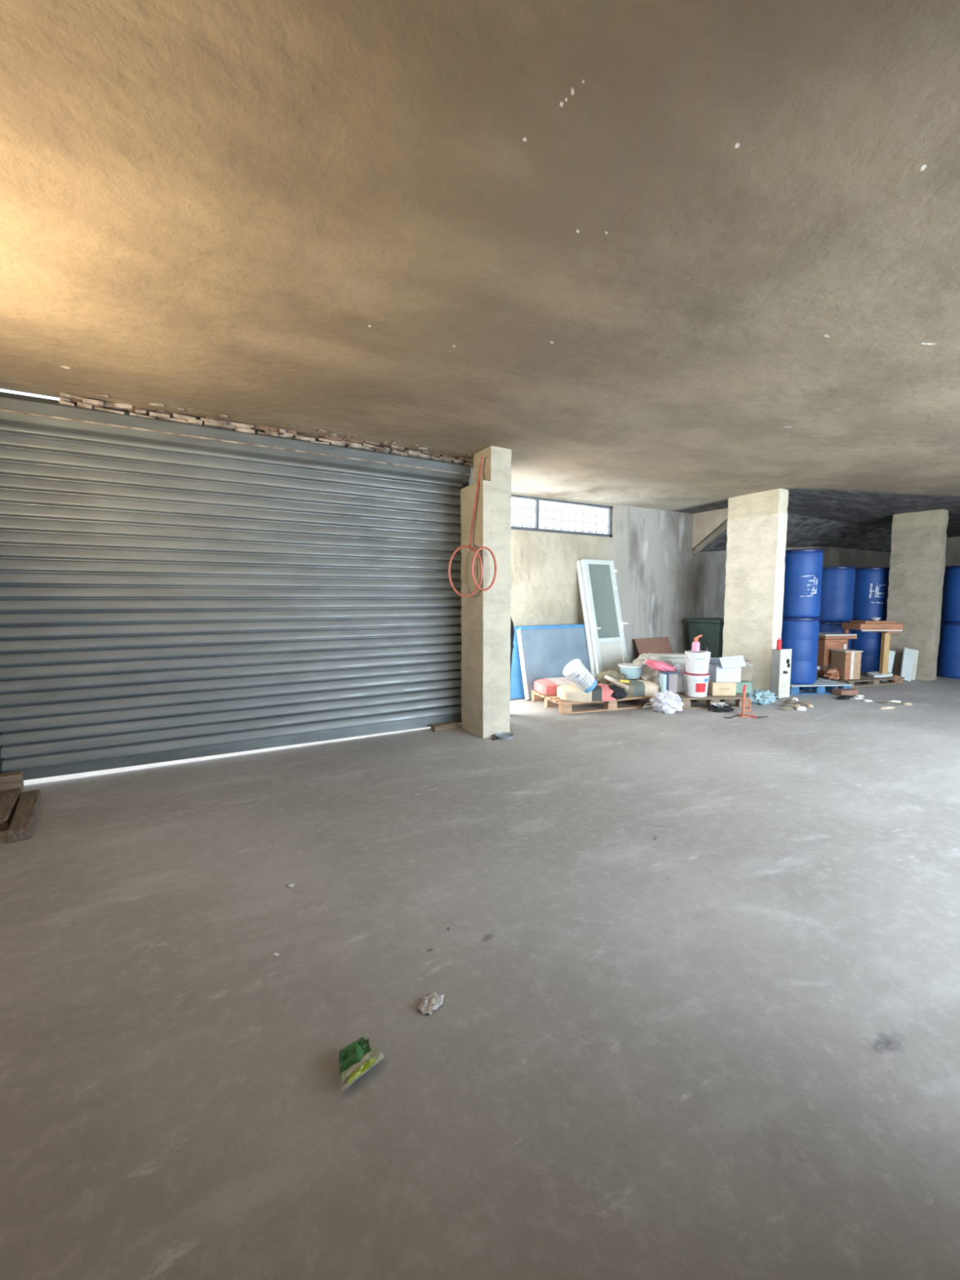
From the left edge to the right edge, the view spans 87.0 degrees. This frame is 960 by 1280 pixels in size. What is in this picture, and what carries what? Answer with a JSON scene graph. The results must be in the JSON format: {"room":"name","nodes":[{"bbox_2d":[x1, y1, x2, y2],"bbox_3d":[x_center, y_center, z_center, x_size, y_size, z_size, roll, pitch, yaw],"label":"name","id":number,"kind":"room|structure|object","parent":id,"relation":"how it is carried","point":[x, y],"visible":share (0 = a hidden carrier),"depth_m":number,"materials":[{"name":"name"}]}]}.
{"room":"warehouse storage garage","nodes":[
{"label":"warehouse storage garage","id":0,"kind":"room"},
{"bbox_2d":[469,468,473,485],"bbox_3d":[-1.986,-0.492,4.665,4.550,3.000,0.190,-3,6,-30],"label":"wall","id":1,"kind":"structure","parent":0,"point":[471,478],"depth_m":5.57,"materials":[{"name":"paint"}]},
{"bbox_2d":[0,391,471,780],"bbox_3d":[-1.889,-0.385,4.475,4.100,2.820,0.292,-3,6,-30],"label":"door","id":2,"kind":"structure","parent":1,"relation":"in","point":[171,590],"depth_m":4.26,"materials":[{"name":"metal"}]},
{"bbox_2d":[62,397,458,459],"bbox_3d":[-1.532,-1.825,4.620,3.548,0.070,0.332,-3,6,-30],"label":"trim","id":3,"kind":"structure","parent":1,"relation":"attached to","point":[257,428],"depth_m":4.35,"materials":[{"name":"brick"}]},
{"bbox_2d":[58,392,474,468],"bbox_3d":[-1.501,-1.789,4.472,3.501,0.108,0.322,-3,6,-30],"label":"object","id":4,"kind":"structure","parent":1,"relation":"attached to","point":[86,403],"depth_m":4.15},
{"bbox_2d":[0,656,959,1279],"bbox_3d":[5.238,1.037,5.584,17.850,0.200,8.050,-3,6,-30],"label":"floor","id":5,"kind":"structure","parent":0,"point":[696,971],"depth_m":1.77,"materials":[{"name":"concrete"}]},
{"bbox_2d":[0,787,22,831],"bbox_3d":[-3.083,1.095,3.281,0.100,0.070,0.631,-4,6,-36],"label":"timber beam","id":6,"kind":"structure","parent":5,"relation":"on","point":[9,798],"depth_m":3.27,"materials":[{"name":"brown wood"}]},
{"bbox_2d":[0,770,24,795],"bbox_3d":[-3.407,1.031,3.559,0.280,0.150,0.110,-3,6,-36],"label":"block","id":7,"kind":"object","parent":5,"relation":"on","point":[15,780],"visible":0.78,"depth_m":3.57,"materials":[{"name":"brown wood"}]},
{"bbox_2d":[6,789,41,843],"bbox_3d":[-2.881,1.101,3.207,0.100,0.070,0.754,-4,6,-37],"label":"timber beam","id":8,"kind":"structure","parent":5,"relation":"on","point":[22,823],"depth_m":3.08,"materials":[{"name":"brown wood"}]},
{"bbox_2d":[287,883,295,887],"bbox_3d":[-0.920,1.194,2.463,0.027,0.006,0.030,1,5,11],"label":"chip","id":9,"kind":"object","parent":5,"relation":"on","point":[291,885],"visible":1,"depth_m":2.46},
{"bbox_2d":[338,1036,383,1091],"bbox_3d":[-0.379,1.249,1.510,0.118,0.032,0.145,5,7,43],"label":"wrapper","id":10,"kind":"object","parent":5,"relation":"on","point":[357,1058],"visible":1,"depth_m":1.50,"materials":[{"name":"green plastic"}]},
{"bbox_2d":[417,991,444,1014],"bbox_3d":[-0.167,1.248,1.741,0.072,0.021,0.094,2,5,21],"label":"scrap","id":11,"kind":"object","parent":5,"relation":"on","point":[431,1002],"visible":1,"depth_m":1.74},
{"bbox_2d":[431,720,459,732],"bbox_3d":[-0.372,0.922,5.401,0.300,0.060,0.100,-3,6,-33],"label":"block","id":12,"kind":"object","parent":5,"relation":"on","point":[449,725],"visible":1,"depth_m":5.36,"materials":[{"name":"brown wood"}]},
{"bbox_2d":[460,445,511,737],"bbox_3d":[0.057,-0.467,5.211,0.335,2.860,0.479,-3,6,-30],"label":"concrete pillar","id":13,"kind":"structure","parent":5,"relation":"on","point":[486,615],"depth_m":5.04,"materials":[{"name":"beige concrete"}]},
{"bbox_2d":[448,456,496,596],"bbox_3d":[-0.079,-1.098,4.896,0.448,1.360,0.242,-1,5,-10],"label":"hose","id":14,"kind":"object","parent":13,"relation":"hanging from","point":[475,551],"visible":1,"depth_m":4.90,"materials":[{"name":"red rubber"}]},
{"bbox_2d":[491,732,515,740],"bbox_3d":[0.242,0.965,5.056,0.200,0.032,0.236,2,5,23],"label":"tray","id":15,"kind":"object","parent":5,"relation":"on","point":[504,735],"visible":1,"depth_m":5.08,"materials":[{"name":"grey plastic"}]},
{"bbox_2d":[510,617,514,682],"bbox_3d":[0.267,0.280,5.994,0.280,1.240,0.280,0,5,0],"label":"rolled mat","id":16,"kind":"object","parent":5,"relation":"on","point":[512,628],"visible":0.16,"depth_m":5.91,"materials":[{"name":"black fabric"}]},
{"bbox_2d":[510,624,570,699],"bbox_3d":[0.918,0.289,7.259,1.420,0.994,0.197,-3,6,-30],"label":"board","id":17,"kind":"object","parent":5,"relation":"on","point":[517,689],"visible":0.17,"depth_m":6.99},
{"bbox_2d":[516,624,591,699],"bbox_3d":[1.091,0.292,7.235,1.205,0.990,0.300,-3,6,-30],"label":"sheet","id":18,"kind":"object","parent":5,"relation":"on","point":[544,651],"visible":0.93,"depth_m":7.15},
{"bbox_2d":[530,689,653,714],"bbox_3d":[1.509,0.772,6.714,1.434,0.140,0.903,-2,5,-19],"label":"wooden pallet","id":19,"kind":"object","parent":5,"relation":"on","point":[550,700],"visible":0.41,"depth_m":6.35,"materials":[{"name":"brown wood"}]},
{"bbox_2d":[533,676,573,694],"bbox_3d":[1.141,0.605,6.818,0.780,0.171,0.460,-1,5,-16],"label":"sack","id":20,"kind":"object","parent":19,"relation":"on","point":[548,686],"visible":0.5,"depth_m":6.61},
{"bbox_2d":[556,683,616,701],"bbox_3d":[1.339,0.644,6.357,0.700,0.169,0.420,-1,5,-6],"label":"sack","id":21,"kind":"object","parent":19,"relation":"on","point":[570,692],"visible":0.77,"depth_m":6.16,"materials":[{"name":"beige paper"}]},
{"bbox_2d":[562,658,597,693],"bbox_3d":[1.214,0.440,6.159,0.429,0.427,0.267,-2,5,-23],"label":"bucket","id":22,"kind":"object","parent":21,"relation":"on","point":[575,670],"visible":0.99,"depth_m":6.07,"materials":[{"name":"plastic"}]},
{"bbox_2d":[595,670,626,685],"bbox_3d":[1.767,0.546,6.825,0.520,0.288,0.408,0,5,0],"label":"coat","id":23,"kind":"object","parent":19,"relation":"on","point":[600,678],"visible":0.41,"depth_m":6.73,"materials":[{"name":"beige fabric"}]},
{"bbox_2d":[604,675,629,689],"bbox_3d":[1.770,0.548,6.554,0.056,0.154,0.364,-4,6,-39],"label":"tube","id":24,"kind":"object","parent":23,"relation":"on","point":[606,677],"visible":1,"depth_m":6.54,"materials":[{"name":"white plastic"}]},
{"bbox_2d":[607,684,627,699],"bbox_3d":[1.644,0.647,6.292,0.344,0.176,0.295,4,6,36],"label":"rag","id":25,"kind":"object","parent":19,"relation":"on","point":[619,693],"visible":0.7,"depth_m":6.20,"materials":[{"name":"fabric"}]},
{"bbox_2d":[611,680,659,696],"bbox_3d":[2.035,0.620,6.625,0.580,0.174,0.340,-1,5,-8],"label":"sack","id":26,"kind":"object","parent":19,"relation":"on","point":[637,687],"visible":0.68,"depth_m":6.47,"materials":[{"name":"beige paper"}]},
{"bbox_2d":[619,679,629,683],"bbox_3d":[1.841,0.525,6.446,0.121,0.040,0.050,0,5,-6],"label":"scraper","id":27,"kind":"object","parent":26,"relation":"on","point":[620,680],"visible":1,"depth_m":6.42,"materials":[{"name":"plastic"}]},
{"bbox_2d":[576,559,631,679],"bbox_3d":[1.915,-0.230,7.679,0.742,1.975,0.564,-3,6,-30],"label":"door leaf","id":28,"kind":"structure","parent":5,"relation":"on","point":[603,622],"depth_m":7.61,"materials":[{"name":"white paint"}]},
{"bbox_2d":[634,636,672,655],"bbox_3d":[2.959,0.334,8.392,0.800,0.718,0.334,-3,6,-30],"label":"board","id":29,"kind":"object","parent":5,"relation":"on","point":[652,645],"visible":0.44,"depth_m":8.45,"materials":[{"name":"wood"}]},
{"bbox_2d":[648,689,684,713],"bbox_3d":[2.301,0.745,6.206,0.417,0.278,0.266,0,5,0],"label":"bag","id":30,"kind":"object","parent":5,"relation":"on","point":[667,702],"visible":1,"depth_m":6.12,"materials":[{"name":"plastic"}]},
{"bbox_2d":[686,617,724,664],"bbox_3d":[4.037,0.153,8.710,0.800,1.040,0.715,-3,6,-30],"label":"plastic bin","id":31,"kind":"object","parent":5,"relation":"on","point":[711,629],"visible":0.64,"depth_m":8.39,"materials":[{"name":"green plastic"}]},
{"bbox_2d":[676,692,749,709],"bbox_3d":[2.950,0.766,6.778,0.913,0.140,0.806,0,5,-3],"label":"wooden pallet","id":32,"kind":"object","parent":5,"relation":"on","point":[686,700],"visible":0.41,"depth_m":6.40,"materials":[{"name":"brown wood"}]},
{"bbox_2d":[632,653,671,684],"bbox_3d":[2.367,0.417,7.011,0.676,0.457,0.467,0,5,0],"label":"heap","id":33,"kind":"object","parent":32,"relation":"on","point":[647,673],"visible":0.28,"depth_m":6.85,"materials":[{"name":"beige fabric"}]},
{"bbox_2d":[617,662,644,679],"bbox_3d":[2.066,0.431,6.920,0.344,0.185,0.344,0,5,0],"label":"plastic basin","id":34,"kind":"object","parent":33,"relation":"on","point":[632,671],"visible":0.87,"depth_m":6.81,"materials":[{"name":"plastic"}]},
{"bbox_2d":[635,652,660,664],"bbox_3d":[2.283,0.247,6.888,0.318,0.157,0.259,0,5,0],"label":"rag","id":35,"kind":"object","parent":33,"relation":"on","point":[642,658],"visible":0.77,"depth_m":6.82,"materials":[{"name":"fabric"}]},
{"bbox_2d":[644,659,676,671],"bbox_3d":[2.358,0.344,6.604,0.413,0.177,0.124,0,5,0],"label":"roll","id":36,"kind":"object","parent":33,"relation":"on","point":[657,665],"visible":0.91,"depth_m":6.56,"materials":[{"name":"plastic"}]},
{"bbox_2d":[676,673,684,693],"bbox_3d":[2.712,0.557,6.790,0.301,0.270,0.288,0,5,0],"label":"bucket","id":37,"kind":"object","parent":32,"relation":"on","point":[680,683],"visible":0.16,"depth_m":6.68,"materials":[{"name":"plastic"}]},
{"bbox_2d":[673,663,685,673],"bbox_3d":[2.668,0.372,6.668,0.248,0.117,0.234,-3,6,-30],"label":"crumpled bag","id":38,"kind":"object","parent":37,"relation":"on","point":[679,668],"visible":0.63,"depth_m":6.61,"materials":[{"name":"white plastic"}]},
{"bbox_2d":[683,671,709,697],"bbox_3d":[2.774,0.570,6.490,0.322,0.295,0.309,0,5,0],"label":"bucket","id":39,"kind":"object","parent":32,"relation":"on","point":[695,685],"visible":0.88,"depth_m":6.38,"materials":[{"name":"plastic"}]},
{"bbox_2d":[684,650,711,674],"bbox_3d":[2.779,0.285,6.466,0.322,0.275,0.309,0,5,0],"label":"bucket","id":40,"kind":"object","parent":39,"relation":"on","point":[696,662],"visible":0.98,"depth_m":6.35,"materials":[{"name":"plastic"}]},
{"bbox_2d":[691,634,702,651],"bbox_3d":[2.764,0.036,6.446,0.115,0.218,0.094,0,5,0],"label":"spray bottle","id":41,"kind":"object","parent":40,"relation":"on","point":[695,644],"visible":1,"depth_m":6.42,"materials":[{"name":"pink plastic"}]},
{"bbox_2d":[702,646,708,651],"bbox_3d":[2.871,0.113,6.432,0.064,0.067,0.064,-3,6,-30],"label":"jar","id":42,"kind":"object","parent":40,"relation":"on","point":[704,648],"visible":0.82,"depth_m":6.41,"materials":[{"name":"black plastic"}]},
{"bbox_2d":[706,680,736,695],"bbox_3d":[3.140,0.621,6.624,0.300,0.172,0.264,0,5,0],"label":"cardboard box","id":43,"kind":"object","parent":32,"relation":"on","point":[714,688],"visible":0.7,"depth_m":6.50,"materials":[{"name":"beige cardboard"}]},
{"bbox_2d":[707,655,753,682],"bbox_3d":[3.252,0.358,6.607,0.502,0.347,0.388,0,5,0],"label":"carton","id":44,"kind":"object","parent":43,"relation":"on","point":[729,670],"visible":0.87,"depth_m":6.49,"materials":[{"name":"white cardboard"}]},
{"bbox_2d":[735,680,751,693],"bbox_3d":[3.434,0.621,6.695,0.240,0.155,0.200,0,5,0],"label":"tub","id":45,"kind":"object","parent":32,"relation":"on","point":[740,686],"visible":0.4,"depth_m":6.60,"materials":[{"name":"plastic"}]},
{"bbox_2d":[740,659,752,680],"bbox_3d":[3.534,0.403,6.807,0.160,0.260,0.190,0,5,0],"label":"carton","id":46,"kind":"object","parent":45,"relation":"on","point":[746,671],"visible":0.5,"depth_m":6.71,"materials":[{"name":"cardboard"}]},
{"bbox_2d":[707,703,734,712],"bbox_3d":[2.978,0.851,6.250,0.317,0.098,0.150,0,5,0],"label":"cable bundle","id":47,"kind":"object","parent":5,"relation":"on","point":[724,708],"visible":0.98,"depth_m":6.22,"materials":[{"name":"black plastic"}]},
{"bbox_2d":[711,702,728,709],"bbox_3d":[2.998,0.825,6.319,0.271,0.096,0.111,-2,5,-23],"label":"cable bundle","id":48,"kind":"object","parent":47,"relation":"on","point":[713,704],"visible":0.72,"depth_m":6.28,"materials":[{"name":"white plastic"}]},
{"bbox_2d":[736,684,755,717],"bbox_3d":[3.159,0.715,5.984,0.172,0.376,0.140,0,5,0],"label":"metal stand","id":49,"kind":"object","parent":5,"relation":"on","point":[743,715],"visible":1,"depth_m":5.97,"materials":[{"name":"orange metal"}]},
{"bbox_2d":[722,488,788,691],"bbox_3d":[4.042,-0.693,7.486,0.233,2.930,0.793,-3,6,-30],"label":"concrete pillar","id":50,"kind":"structure","parent":5,"relation":"on","point":[757,522],"depth_m":7.33,"materials":[{"name":"beige concrete"}]},
{"bbox_2d":[747,715,768,718],"bbox_3d":[3.249,0.896,5.900,0.217,0.020,0.072,1,5,17],"label":"crowbar","id":51,"kind":"object","parent":5,"relation":"on","point":[748,715],"visible":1,"depth_m":5.89,"materials":[{"name":"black metal"}]},
{"bbox_2d":[746,688,778,705],"bbox_3d":[3.728,0.745,6.713,0.429,0.194,0.347,0,5,0],"label":"clear plastic bag","id":52,"kind":"object","parent":5,"relation":"on","point":[762,697],"visible":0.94,"depth_m":6.62,"materials":[{"name":"plastic"}]},
{"bbox_2d":[769,648,791,698],"bbox_3d":[4.204,0.466,7.064,0.240,0.690,0.137,-2,5,-26],"label":"box","id":53,"kind":"object","parent":5,"relation":"on","point":[780,671],"visible":0.98,"depth_m":7.01,"materials":[{"name":"white metal"}]},
{"bbox_2d":[776,637,782,649],"bbox_3d":[4.146,0.050,7.007,0.060,0.167,0.060,-3,6,-30],"label":"bottle","id":54,"kind":"object","parent":53,"relation":"on","point":[779,643],"visible":1,"depth_m":6.99,"materials":[{"name":"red plastic"}]},
{"bbox_2d":[781,706,793,710],"bbox_3d":[3.828,0.853,6.295,0.185,0.050,0.036,-1,5,-13],"label":"scrap","id":55,"kind":"object","parent":5,"relation":"on","point":[788,708],"visible":1,"depth_m":6.28,"materials":[{"name":"beige"}]},
{"bbox_2d":[785,699,796,703],"bbox_3d":[4.131,0.818,6.726,0.190,0.048,0.115,-3,6,-30],"label":"scrap","id":56,"kind":"object","parent":5,"relation":"on","point":[788,701],"visible":1,"depth_m":6.69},
{"bbox_2d":[791,704,800,708],"bbox_3d":[4.029,0.841,6.438,0.101,0.050,0.156,3,6,31],"label":"debris","id":57,"kind":"object","parent":5,"relation":"on","point":[795,706],"visible":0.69,"depth_m":6.40,"materials":[{"name":"stone"}]},
{"bbox_2d":[796,706,806,710],"bbox_3d":[4.004,0.853,6.297,0.120,0.051,0.035,0,5,-1],"label":"paper","id":58,"kind":"object","parent":5,"relation":"on","point":[801,708],"visible":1,"depth_m":6.29,"materials":[{"name":"white paper"}]},
{"bbox_2d":[796,701,810,703],"bbox_3d":[4.273,0.822,6.676,0.212,0.031,0.063,-1,5,-13],"label":"scrap wood","id":59,"kind":"object","parent":5,"relation":"on","point":[799,702],"visible":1,"depth_m":6.66,"materials":[{"name":"brown wood"}]},
{"bbox_2d":[804,703,813,707],"bbox_3d":[4.218,0.837,6.485,0.079,0.050,0.138,0,5,3],"label":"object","id":60,"kind":"object","parent":5,"relation":"on","point":[808,705],"visible":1,"depth_m":6.44,"materials":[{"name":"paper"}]},
{"bbox_2d":[789,677,852,694],"bbox_3d":[4.916,0.694,7.637,0.970,0.140,0.624,-1,5,-6],"label":"wooden pallet","id":61,"kind":"object","parent":5,"relation":"on","point":[820,686],"visible":0.52,"depth_m":7.36,"materials":[{"name":"blue paint"}]},
{"bbox_2d":[781,616,820,684],"bbox_3d":[4.707,0.141,7.558,0.584,0.972,0.584,0,5,0],"label":"drum","id":62,"kind":"object","parent":61,"relation":"on","point":[799,634],"visible":0.73,"depth_m":7.30,"materials":[{"name":"blue plastic"}]},
{"bbox_2d":[782,548,823,617],"bbox_3d":[4.707,-0.830,7.477,0.584,0.972,0.584,0,5,0],"label":"drum","id":63,"kind":"object","parent":62,"relation":"on","point":[803,569],"visible":0.88,"depth_m":7.23,"materials":[{"name":"blue plastic"}]},
{"bbox_2d":[816,664,831,679],"bbox_3d":[5.199,0.487,7.688,0.273,0.242,0.050,0,5,0],"label":"tool","id":64,"kind":"object","parent":61,"relation":"on","point":[818,667],"visible":0.63,"depth_m":7.67,"materials":[{"name":"metal"}]},
{"bbox_2d":[818,621,852,649],"bbox_3d":[6.426,0.142,9.244,0.584,0.972,0.584,0,5,0],"label":"drum","id":65,"kind":"object","parent":5,"relation":"on","point":[824,626],"visible":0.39,"depth_m":9.00,"materials":[{"name":"blue plastic"}]},
{"bbox_2d":[817,566,856,621],"bbox_3d":[6.426,-0.829,9.163,0.584,0.972,0.584,0,5,0],"label":"drum","id":66,"kind":"object","parent":65,"relation":"on","point":[837,586],"visible":0.8,"depth_m":8.92,"materials":[{"name":"blue plastic"}]},
{"bbox_2d":[831,688,858,695],"bbox_3d":[5.273,0.752,7.304,0.300,0.080,0.160,-1,5,-13],"label":"brick","id":67,"kind":"object","parent":5,"relation":"on","point":[847,691],"visible":0.83,"depth_m":7.24,"materials":[{"name":"brown brick"}]},
{"bbox_2d":[836,694,853,699],"bbox_3d":[5.050,0.793,7.016,0.369,0.049,0.155,-3,6,-30],"label":"cloth","id":68,"kind":"object","parent":5,"relation":"on","point":[843,696],"visible":0.99,"depth_m":6.96,"materials":[{"name":"fabric"}]},
{"bbox_2d":[817,671,904,687],"bbox_3d":[6.227,0.648,8.432,1.268,0.100,0.755,-2,5,-18],"label":"wooden pallet","id":69,"kind":"object","parent":5,"relation":"on","point":[871,681],"visible":0.37,"depth_m":8.12,"materials":[{"name":"brown wood"}]},
{"bbox_2d":[822,667,839,679],"bbox_3d":[5.610,0.529,8.076,0.225,0.178,0.262,3,6,31],"label":"scrap","id":70,"kind":"object","parent":69,"relation":"on","point":[830,673],"visible":1,"depth_m":8.00,"materials":[{"name":"brown wood"}]},
{"bbox_2d":[817,635,857,675],"bbox_3d":[5.889,0.246,8.535,0.580,0.660,0.460,-1,5,-8],"label":"drawer unit","id":71,"kind":"object","parent":69,"relation":"on","point":[825,643],"visible":0.52,"depth_m":8.35,"materials":[{"name":"brown wood"}]},
{"bbox_2d":[818,632,857,635],"bbox_3d":[5.883,-0.098,8.502,0.600,0.024,0.440,-1,5,-10],"label":"board","id":72,"kind":"object","parent":71,"relation":"on","point":[820,633],"visible":0.76,"depth_m":8.33,"materials":[{"name":"white wood"}]},
{"bbox_2d":[830,648,862,679],"bbox_3d":[5.901,0.390,8.161,0.320,0.455,0.301,-1,5,-6],"label":"wooden box","id":73,"kind":"object","parent":69,"relation":"on","point":[847,662],"visible":0.99,"depth_m":8.03,"materials":[{"name":"brown wood"}]},
{"bbox_2d":[841,622,902,677],"bbox_3d":[6.478,0.159,8.387,0.720,0.878,0.411,0,5,-3],"label":"wooden table","id":74,"kind":"object","parent":69,"relation":"on","point":[886,629],"visible":0.9,"depth_m":8.22,"materials":[{"name":"brown wood"}]},
{"bbox_2d":[849,620,895,623],"bbox_3d":[6.478,-0.300,8.354,0.520,0.040,0.320,0,5,-5],"label":"wooden board","id":75,"kind":"object","parent":74,"relation":"on","point":[851,621],"visible":0.91,"depth_m":8.21,"materials":[{"name":"brown wood"}]},
{"bbox_2d":[869,617,880,620],"bbox_3d":[6.491,-0.342,8.300,0.150,0.050,0.150,-3,6,-30],"label":"bowl","id":76,"kind":"object","parent":75,"relation":"on","point":[871,618],"visible":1,"depth_m":8.27,"materials":[{"name":"ceramic"}]},
{"bbox_2d":[866,671,893,677],"bbox_3d":[6.582,0.566,8.326,0.306,0.108,0.165,0,5,0],"label":"white offcut","id":77,"kind":"object","parent":69,"relation":"on","point":[874,674],"visible":0.8,"depth_m":8.26,"materials":[{"name":"paint"}]},
{"bbox_2d":[850,629,881,672],"bbox_3d":[7.280,0.117,9.543,0.584,0.972,0.584,0,5,0],"label":"drum","id":78,"kind":"object","parent":5,"relation":"on","point":[869,642],"visible":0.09,"depth_m":9.30,"materials":[{"name":"blue plastic"}]},
{"bbox_2d":[852,567,889,620],"bbox_3d":[7.280,-0.854,9.462,0.584,0.972,0.584,0,5,0],"label":"drum","id":79,"kind":"object","parent":78,"relation":"on","point":[871,584],"visible":0.8,"depth_m":9.22,"materials":[{"name":"blue plastic"}]},
{"bbox_2d":[862,699,872,702],"bbox_3d":[5.243,0.818,6.830,0.140,0.030,0.079,0,5,-6],"label":"paper","id":80,"kind":"object","parent":5,"relation":"on","point":[865,700],"visible":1,"depth_m":6.81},
{"bbox_2d":[878,706,895,709],"bbox_3d":[5.136,0.855,6.387,0.234,0.031,0.072,-1,5,-11],"label":"debris","id":81,"kind":"object","parent":5,"relation":"on","point":[884,707],"visible":1,"depth_m":6.36,"materials":[{"name":"stone"}]},
{"bbox_2d":[880,649,895,681],"bbox_3d":[6.806,0.430,8.441,0.249,0.537,0.081,0,5,0],"label":"leaning board","id":82,"kind":"object","parent":5,"relation":"on","point":[891,654],"visible":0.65,"depth_m":8.43,"materials":[{"name":"white paint"}]},
{"bbox_2d":[875,701,902,704],"bbox_3d":[5.401,0.830,6.677,0.314,0.031,0.077,1,5,17],"label":"scrap","id":83,"kind":"object","parent":5,"relation":"on","point":[886,702],"visible":1,"depth_m":6.66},
{"bbox_2d":[888,700,900,702],"bbox_3d":[5.548,0.822,6.774,0.185,0.031,0.041,0,5,0],"label":"paper","id":84,"kind":"object","parent":5,"relation":"on","point":[897,701],"visible":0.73,"depth_m":6.76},
{"bbox_2d":[888,675,903,682],"bbox_3d":[6.859,0.639,8.335,0.224,0.134,0.189,-3,6,-30],"label":"lump","id":85,"kind":"object","parent":5,"relation":"on","point":[893,676],"visible":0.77,"depth_m":8.27,"materials":[{"name":"brown wood"}]},
{"bbox_2d":[900,647,915,681],"bbox_3d":[7.220,0.415,8.545,0.316,0.567,0.139,-4,7,-43],"label":"leaning board","id":86,"kind":"object","parent":5,"relation":"on","point":[908,656],"visible":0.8,"depth_m":8.53,"materials":[{"name":"white paint"}]},
{"bbox_2d":[911,648,919,679],"bbox_3d":[7.373,0.420,8.612,0.248,0.528,0.095,-4,6,-40],"label":"leaning board","id":87,"kind":"object","parent":5,"relation":"on","point":[916,651],"visible":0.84,"depth_m":8.60,"materials":[{"name":"white wood"}]},
{"bbox_2d":[886,509,948,680],"bbox_3d":[7.545,-0.766,8.778,0.291,2.860,0.692,-3,6,-30],"label":"concrete pillar","id":88,"kind":"structure","parent":5,"relation":"on","point":[918,539],"depth_m":8.62,"materials":[{"name":"beige concrete"}]},
{"bbox_2d":[936,621,959,678],"bbox_3d":[8.452,0.170,8.905,0.584,0.972,0.584,0,5,0],"label":"drum","id":89,"kind":"object","parent":5,"relation":"on","point":[948,651],"visible":0.91,"depth_m":8.81,"materials":[{"name":"blue plastic"}]},
{"bbox_2d":[940,565,959,622],"bbox_3d":[8.452,-0.800,8.824,0.584,0.972,0.584,0,5,0],"label":"drum","id":90,"kind":"object","parent":89,"relation":"on","point":[950,607],"visible":0.88,"depth_m":8.77,"materials":[{"name":"blue plastic"}]},
{"bbox_3d":[2.419,0.769,6.507,0.200,0.180,0.120,0,5,0],"label":"timber offcut","id":91,"kind":"object","parent":5,"relation":"on","visible":0},
{"bbox_2d":[659,671,678,693],"bbox_3d":[2.419,0.543,6.488,0.200,0.280,0.150,0,5,0],"label":"jerry can","id":92,"kind":"object","parent":91,"relation":"on","point":[668,679],"visible":0.84,"depth_m":6.42,"materials":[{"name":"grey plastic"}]},
{"bbox_3d":[2.839,0.581,7.425,0.640,0.401,0.420,0,5,0],"label":"wooden crate","id":93,"kind":"object","parent":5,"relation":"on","visible":0},
{"bbox_2d":[660,657,685,666],"bbox_3d":[2.762,0.316,7.202,0.609,0.159,0.159,0,5,0],"label":"tube","id":94,"kind":"object","parent":93,"relation":"on","point":[675,660],"visible":0.22,"depth_m":7.13,"materials":[{"name":"white plastic"}]},
{"bbox_2d":[653,653,684,657],"bbox_3d":[2.770,0.218,7.244,0.660,0.030,0.220,0,5,0],"label":"board","id":95,"kind":"object","parent":94,"relation":"on","point":[660,655],"visible":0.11,"depth_m":7.13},
{"bbox_2d":[0,0,959,537],"bbox_3d":[5.225,-2.029,5.349,17.853,0.258,8.103,-3,6,-30],"label":"ceiling","id":96,"kind":"structure","parent":0,"point":[689,256],"depth_m":2.02,"materials":[{"name":"paint"}]},
{"bbox_2d":[510,492,890,679],"bbox_3d":[5.245,-0.936,9.971,13.300,3.000,0.200,-3,6,-30],"label":"wall","id":97,"kind":"structure","parent":0,"point":[661,585],"depth_m":8.33,"materials":[{"name":"paint"}]},
{"bbox_2d":[511,493,612,537],"bbox_3d":[1.004,-1.815,7.435,2.420,0.485,0.142,-3,6,-30],"label":"window","id":98,"kind":"structure","parent":97,"relation":"in","point":[536,500],"depth_m":7.55,"materials":[{"name":"glass"}]},
{"bbox_2d":[511,502,604,533],"bbox_3d":[0.946,-1.779,7.479,2.359,0.385,0.014,-3,6,-30],"label":"grille","id":99,"kind":"object","parent":98,"relation":"attached to","point":[513,506],"depth_m":7.63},
{"bbox_2d":[692,520,727,555],"bbox_3d":[4.014,-1.812,8.506,0.060,0.717,1.012,-3,6,-30],"label":"trim","id":100,"kind":"structure","parent":97,"relation":"attached to","point":[722,528],"depth_m":8.62,"materials":[{"name":"concrete"}]},
{"bbox_2d":[692,507,728,548],"bbox_3d":[3.988,-1.884,8.525,0.040,0.610,0.900,-3,6,-30],"label":"trim","id":101,"kind":"structure","parent":97,"relation":"attached to","point":[704,523],"depth_m":8.67,"materials":[{"name":"paint"}]},
{"bbox_2d":[693,512,946,552],"bbox_3d":[7.573,-2.079,10.546,8.200,0.780,0.970,-3,6,-30],"label":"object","id":102,"kind":"structure","parent":97,"relation":"attached to","point":[802,531],"depth_m":10.26,"materials":[{"name":"concrete"}]},
{"bbox_2d":[940,536,959,621],"bbox_3d":[12.880,-0.926,9.847,0.200,3.000,7.650,-3,6,-30],"label":"wall","id":103,"kind":"structure","parent":0,"point":[952,552],"depth_m":12.16,"materials":[{"name":"concrete"}]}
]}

